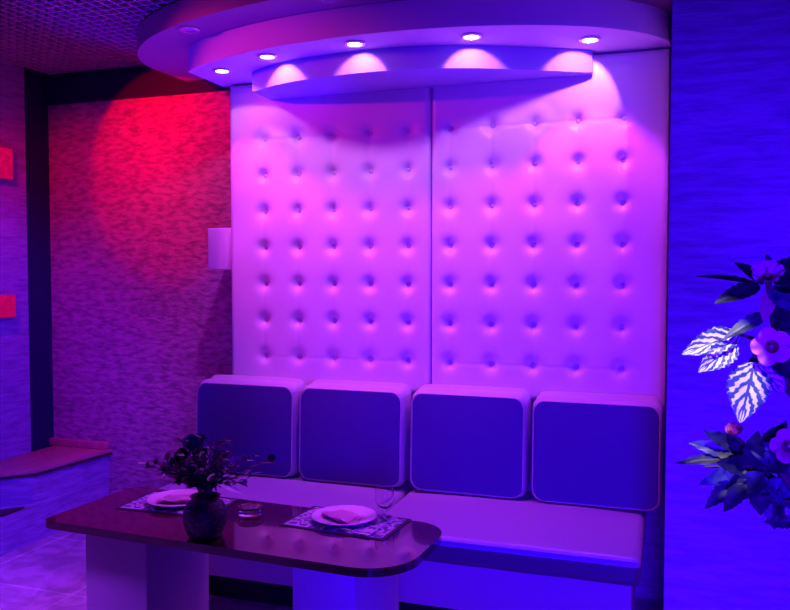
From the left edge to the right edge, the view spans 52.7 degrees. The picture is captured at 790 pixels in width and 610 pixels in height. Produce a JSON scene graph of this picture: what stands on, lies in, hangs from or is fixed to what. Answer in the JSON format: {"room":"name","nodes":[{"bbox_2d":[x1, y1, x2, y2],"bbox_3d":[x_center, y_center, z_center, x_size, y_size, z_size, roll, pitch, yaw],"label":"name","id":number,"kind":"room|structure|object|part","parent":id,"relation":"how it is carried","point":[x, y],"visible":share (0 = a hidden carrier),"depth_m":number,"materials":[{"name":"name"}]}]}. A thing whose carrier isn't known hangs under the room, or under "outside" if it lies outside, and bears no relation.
{"room":"entertainment venue","nodes":[
{"label":"entertainment venue","id":0,"kind":"room"},
{"bbox_2d":[0,28,30,460],"bbox_3d":[-2.760,-0.106,3.174,0.140,2.850,3.280,1,3,19],"label":"wall","id":1,"kind":"structure","parent":0,"point":[15,417],"depth_m":4.60,"materials":[{"name":"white paint"}]},
{"bbox_2d":[0,146,12,181],"bbox_3d":[-2.220,-0.794,4.436,0.044,0.190,0.230,1,3,19],"label":"wall sconce","id":2,"kind":"object","parent":1,"relation":"attached to","point":[6,153],"visible":1,"depth_m":4.48,"materials":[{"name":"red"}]},
{"bbox_2d":[0,293,15,318],"bbox_3d":[-2.220,0.008,4.469,0.044,0.145,0.230,1,3,19],"label":"wall sconce","id":3,"kind":"object","parent":1,"relation":"attached to","point":[7,300],"visible":1,"depth_m":4.51,"materials":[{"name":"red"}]},
{"bbox_2d":[24,34,53,451],"bbox_3d":[-2.208,-0.175,4.833,0.110,2.850,0.220,1,3,19],"label":"trim","id":4,"kind":"structure","parent":1,"relation":"attached to","point":[36,112],"depth_m":4.82,"materials":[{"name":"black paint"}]},
{"bbox_2d":[0,0,179,74],"bbox_3d":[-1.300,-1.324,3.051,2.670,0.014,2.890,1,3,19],"label":"ceiling","id":5,"kind":"structure","parent":0,"point":[43,65],"depth_m":4.00,"materials":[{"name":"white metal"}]},
{"bbox_2d":[47,35,231,494],"bbox_3d":[-1.605,-0.173,4.796,1.854,2.850,0.100,1,3,19],"label":"wall","id":6,"kind":"structure","parent":0,"point":[140,317],"depth_m":4.72,"materials":[{"name":"paint"}]},
{"bbox_2d":[43,65,230,105],"bbox_3d":[-1.438,-1.294,4.620,1.454,0.175,0.035,1,3,19],"label":"trim","id":7,"kind":"structure","parent":6,"relation":"attached to","point":[144,81],"depth_m":4.67,"materials":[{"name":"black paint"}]},
{"bbox_2d":[179,26,199,33],"bbox_3d":[-0.913,-1.223,3.552,0.092,0.009,0.092,1,3,19],"label":"recessed light","id":8,"kind":"object","parent":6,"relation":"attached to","point":[186,29],"visible":1,"depth_m":3.54,"materials":[{"name":"white"}]},
{"bbox_2d":[208,228,231,269],"bbox_3d":[-0.867,-0.300,4.325,0.152,0.218,0.298,1,3,19],"label":"wall box","id":9,"kind":"object","parent":6,"relation":"attached to","point":[219,239],"visible":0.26,"depth_m":4.18,"materials":[{"name":"white plastic"}]},
{"bbox_2d":[319,0,338,2],"bbox_3d":[-0.262,-1.206,3.139,0.092,0.009,0.092,1,3,19],"label":"recessed light","id":10,"kind":"object","parent":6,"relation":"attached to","point":[324,1],"visible":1,"depth_m":3.17,"materials":[{"name":"white"}]},
{"bbox_2d":[137,0,671,80],"bbox_3d":[-0.179,-1.278,3.558,2.663,0.100,0.980,1,3,27],"label":"trim","id":11,"kind":"structure","parent":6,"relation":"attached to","point":[162,47],"depth_m":3.47,"materials":[{"name":"white paint"}]},
{"bbox_2d":[0,531,663,609],"bbox_3d":[-0.546,1.391,2.170,5.600,0.060,4.900,1,3,19],"label":"floor","id":12,"kind":"structure","parent":0,"point":[48,573],"depth_m":3.72,"materials":[{"name":"tile"}]},
{"bbox_2d":[0,437,111,555],"bbox_3d":[-2.099,1.057,4.390,0.455,0.425,1.078,1,3,19],"label":"wall ledge","id":13,"kind":"object","parent":12,"relation":"on","point":[36,486],"visible":0.98,"depth_m":4.42,"materials":[{"name":"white paint"}]},
{"bbox_3d":[-1.937,0.845,4.878,0.440,0.042,0.036,1,3,19],"label":"rail","id":14,"kind":"part","parent":13,"relation":"part of","materials":[{"name":"brown wood"}]},
{"bbox_2d":[45,487,441,609],"bbox_3d":[-0.541,1.057,2.879,1.400,0.550,0.500,1,3,22],"label":"coffee table","id":15,"kind":"object","parent":12,"relation":"on","point":[136,560],"visible":0.94,"depth_m":2.79,"materials":[{"name":"brown wood"}]},
{"bbox_3d":[-0.933,1.064,3.039,0.275,0.522,0.370,1,3,22],"label":"leg","id":16,"kind":"part","parent":15,"relation":"part of","materials":[{"name":"grey laminate"}]},
{"bbox_2d":[115,491,239,515],"bbox_3d":[-0.839,0.771,3.096,0.400,0.003,0.250,1,2,17],"label":"placemat","id":17,"kind":"object","parent":15,"relation":"on","point":[140,503],"visible":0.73,"depth_m":3.05,"materials":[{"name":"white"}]},
{"bbox_2d":[146,489,197,507],"bbox_3d":[-0.845,0.759,3.108,0.238,0.020,0.238,1,3,19],"label":"dinner plate","id":18,"kind":"object","parent":17,"relation":"on","point":[151,499],"visible":0.5,"depth_m":3.14,"materials":[{"name":"white ceramic"}]},
{"bbox_2d":[155,494,190,503],"bbox_3d":[-0.845,0.750,3.107,0.170,0.023,0.102,0,2,-6],"label":"folded napkin","id":19,"kind":"object","parent":18,"relation":"on","point":[184,498],"visible":0.8,"depth_m":3.07,"materials":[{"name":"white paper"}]},
{"bbox_2d":[183,491,227,539],"bbox_3d":[-0.647,0.718,2.721,0.150,0.140,0.150,1,3,19],"label":"vase","id":20,"kind":"object","parent":15,"relation":"on","point":[203,519],"visible":0.94,"depth_m":2.67,"materials":[{"name":"ceramic"}]},
{"bbox_2d":[135,433,274,498],"bbox_3d":[-0.646,0.590,2.733,0.449,0.315,0.290,1,3,19],"label":"flower arrangement","id":21,"kind":"object","parent":20,"relation":"in","point":[206,476],"visible":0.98,"depth_m":2.71,"materials":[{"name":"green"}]},
{"bbox_2d":[237,502,263,517],"bbox_3d":[-0.536,0.762,2.960,0.100,0.032,0.100,1,3,19],"label":"glass ashtray","id":22,"kind":"object","parent":15,"relation":"on","point":[245,510],"visible":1,"depth_m":2.94,"materials":[{"name":"clear glass"}]},
{"bbox_2d":[279,506,411,540],"bbox_3d":[-0.176,0.780,2.870,0.410,0.003,0.250,1,3,24],"label":"placemat","id":23,"kind":"object","parent":15,"relation":"on","point":[303,520],"visible":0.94,"depth_m":2.82,"materials":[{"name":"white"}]},
{"bbox_2d":[311,505,376,525],"bbox_3d":[-0.184,0.768,2.888,0.238,0.020,0.238,1,3,19],"label":"dinner plate","id":24,"kind":"object","parent":23,"relation":"on","point":[369,514],"visible":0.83,"depth_m":2.91,"materials":[{"name":"white ceramic"}]},
{"bbox_2d":[319,509,364,523],"bbox_3d":[-0.188,0.759,2.888,0.170,0.023,0.102,2,3,44],"label":"folded napkin","id":25,"kind":"object","parent":24,"relation":"on","point":[343,516],"visible":1,"depth_m":2.86,"materials":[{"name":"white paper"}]},
{"bbox_2d":[317,525,370,535],"bbox_3d":[-0.178,0.777,2.757,0.210,0.011,0.015,1,3,27],"label":"table knife","id":26,"kind":"object","parent":23,"relation":"on","point":[319,526],"visible":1,"depth_m":2.76,"materials":[{"name":"silver metal"}]},
{"bbox_2d":[369,517,396,533],"bbox_3d":[-0.043,0.776,2.804,0.020,0.011,0.192,1,3,27],"label":"fork","id":27,"kind":"object","parent":23,"relation":"on","point":[390,520],"visible":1,"depth_m":2.81,"materials":[{"name":"silver metal"}]},
{"bbox_2d":[375,485,393,519],"bbox_3d":[-0.038,0.722,2.915,0.072,0.110,0.072,1,3,19],"label":"stemmed glass","id":28,"kind":"object","parent":23,"relation":"on","point":[384,494],"visible":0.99,"depth_m":2.89,"materials":[{"name":"clear glass"}]},
{"bbox_2d":[375,485,393,508],"bbox_3d":[-0.038,0.705,2.914,0.072,0.076,0.072,1,3,19],"label":"bowl","id":29,"kind":"object","parent":28,"relation":"on","point":[384,494],"depth_m":2.89,"materials":[{"name":"clear glass"}]},
{"bbox_3d":[-0.159,1.077,2.725,0.225,0.522,0.370,1,3,22],"label":"leg","id":30,"kind":"part","parent":15,"relation":"part of","materials":[{"name":"grey laminate"}]},
{"bbox_2d":[208,554,635,609],"bbox_3d":[-0.063,1.137,3.554,2.170,0.335,0.720,1,3,19],"label":"bench base","id":31,"kind":"object","parent":12,"relation":"on","point":[430,585],"visible":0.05,"depth_m":3.07,"materials":[{"name":"white"}]},
{"bbox_2d":[159,472,414,514],"bbox_3d":[-0.546,0.905,3.678,1.125,0.116,0.762,1,3,19],"label":"seat cushion","id":32,"kind":"object","parent":31,"relation":"on","point":[296,490],"visible":0.12,"depth_m":3.64,"materials":[{"name":"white leather"}]},
{"bbox_2d":[196,375,305,476],"bbox_3d":[-0.719,0.598,4.003,0.548,0.472,0.199,1,3,19],"label":"cushion","id":33,"kind":"object","parent":32,"relation":"on","point":[260,415],"visible":0.67,"depth_m":3.90,"materials":[{"name":"grey leather"}]},
{"bbox_2d":[299,379,411,486],"bbox_3d":[-0.189,0.605,3.821,0.528,0.472,0.198,1,3,19],"label":"cushion","id":34,"kind":"object","parent":32,"relation":"on","point":[351,432],"visible":0.99,"depth_m":3.73,"materials":[{"name":"grey leather"}]},
{"bbox_2d":[386,488,645,585],"bbox_3d":[0.487,0.920,3.325,1.050,0.117,0.762,1,3,19],"label":"seat cushion","id":35,"kind":"object","parent":31,"relation":"on","point":[527,534],"visible":0.71,"depth_m":3.06,"materials":[{"name":"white leather"}]},
{"bbox_2d":[410,384,530,497],"bbox_3d":[0.343,0.611,3.640,0.534,0.475,0.199,1,3,19],"label":"cushion","id":36,"kind":"object","parent":35,"relation":"on","point":[466,439],"visible":1,"depth_m":3.55,"materials":[{"name":"grey leather"}]},
{"bbox_2d":[532,391,661,510],"bbox_3d":[0.872,0.622,3.459,0.541,0.469,0.198,1,3,19],"label":"cushion","id":37,"kind":"object","parent":35,"relation":"on","point":[589,448],"visible":1,"depth_m":3.37,"materials":[{"name":"grey leather"}]},
{"bbox_3d":[0.784,1.250,1.232,0.340,0.300,0.340,1,3,19],"label":"plant pot","id":38,"kind":"object","parent":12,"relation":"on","visible":0},
{"bbox_2d":[676,254,789,529],"bbox_3d":[0.622,0.529,1.251,0.351,1.216,0.081,1,2,15],"label":"floral decoration","id":39,"kind":"object","parent":38,"relation":"on","point":[743,471],"visible":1,"depth_m":1.25,"materials":[{"name":"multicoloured plant"}]},
{"bbox_3d":[0.647,0.542,1.256,0.306,1.190,0.043,1,3,19],"label":"stem","id":40,"kind":"part","parent":39,"relation":"part of","materials":[{"name":"brown"}]},
{"bbox_3d":[0.570,-0.052,1.218,0.048,0.035,0.037,1,3,19],"label":"flower","id":41,"kind":"part","parent":39,"relation":"part of","materials":[{"name":"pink plant"}]},
{"bbox_3d":[0.575,0.063,1.220,0.044,0.059,0.040,-1,2,-17],"label":"flower","id":42,"kind":"part","parent":39,"relation":"part of","materials":[{"name":"pink plant"}]},
{"bbox_3d":[0.602,0.215,1.227,0.052,0.052,0.031,1,3,19],"label":"flower","id":43,"kind":"part","parent":39,"relation":"part of","materials":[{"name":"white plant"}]},
{"bbox_2d":[238,22,671,599],"bbox_3d":[0.248,-0.141,4.003,2.166,2.850,0.400,1,3,19],"label":"wall niche","id":44,"kind":"object","parent":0,"point":[651,585],"depth_m":3.53,"materials":[{"name":"paint"}]},
{"bbox_2d":[230,84,431,393],"bbox_3d":[-0.339,-0.346,3.957,1.073,1.545,0.050,1,3,19],"label":"wall panel","id":45,"kind":"object","parent":44,"relation":"attached to","point":[331,195],"visible":0.91,"depth_m":3.92,"materials":[{"name":"white leather"}]},
{"bbox_2d":[252,45,592,99],"bbox_3d":[0.069,-1.060,3.596,1.575,0.096,0.411,1,3,19],"label":"valance","id":46,"kind":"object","parent":44,"relation":"attached to","point":[413,67],"depth_m":3.47,"materials":[{"name":"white paint"}]},
{"bbox_2d":[432,48,670,407],"bbox_3d":[0.675,-0.332,3.610,1.060,1.545,0.050,1,3,19],"label":"wall panel","id":47,"kind":"object","parent":44,"relation":"attached to","point":[550,196],"visible":0.95,"depth_m":3.57,"materials":[{"name":"white leather"}]},
{"bbox_2d":[664,0,789,609],"bbox_3d":[1.857,-0.097,2.951,1.600,2.850,1.350,1,3,19],"label":"wall","id":48,"kind":"structure","parent":0,"point":[729,200],"depth_m":2.52,"materials":[{"name":"paint"}]},
{"bbox_2d":[212,68,231,73],"bbox_3d":[-0.823,-1.113,3.796,0.092,0.009,0.092,1,3,19],"label":"recessed light","id":49,"kind":"object","parent":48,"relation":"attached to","point":[215,70],"visible":1,"depth_m":3.79,"materials":[{"name":"white"}]},
{"bbox_2d":[257,53,277,59],"bbox_3d":[-0.567,-1.103,3.542,0.092,0.009,0.092,1,3,19],"label":"recessed light","id":50,"kind":"object","parent":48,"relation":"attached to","point":[265,56],"visible":1,"depth_m":3.54,"materials":[{"name":"white"}]},
{"bbox_2d":[344,40,365,47],"bbox_3d":[-0.169,-1.095,3.345,0.092,0.009,0.092,1,3,19],"label":"recessed light","id":51,"kind":"object","parent":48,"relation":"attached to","point":[350,43],"visible":1,"depth_m":3.34,"materials":[{"name":"white"}]},
{"bbox_2d":[188,0,671,86],"bbox_3d":[0.046,-1.164,3.489,2.198,0.118,0.618,1,3,19],"label":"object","id":52,"kind":"structure","parent":48,"relation":"attached to","point":[622,26],"depth_m":3.26,"materials":[{"name":"white paint"}]},
{"bbox_2d":[460,33,482,40],"bbox_3d":[0.311,-1.090,3.242,0.092,0.009,0.092,1,3,19],"label":"recessed light","id":53,"kind":"object","parent":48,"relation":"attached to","point":[466,36],"visible":1,"depth_m":3.24,"materials":[{"name":"white"}]},
{"bbox_3d":[0.311,-1.092,3.242,0.060,0.005,0.060,1,3,19],"label":"bulb","id":54,"kind":"part","parent":53,"relation":"part of","materials":[{"name":"white"}]},
{"bbox_2d":[578,36,600,43],"bbox_3d":[0.802,-1.092,3.285,0.092,0.009,0.092,1,3,19],"label":"recessed light","id":55,"kind":"object","parent":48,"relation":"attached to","point":[587,39],"visible":1,"depth_m":3.28,"materials":[{"name":"white"}]},
{"bbox_3d":[0.802,-1.094,3.285,0.060,0.005,0.060,1,3,19],"label":"bulb","id":56,"kind":"part","parent":55,"relation":"part of","materials":[{"name":"white glass"}]}
]}

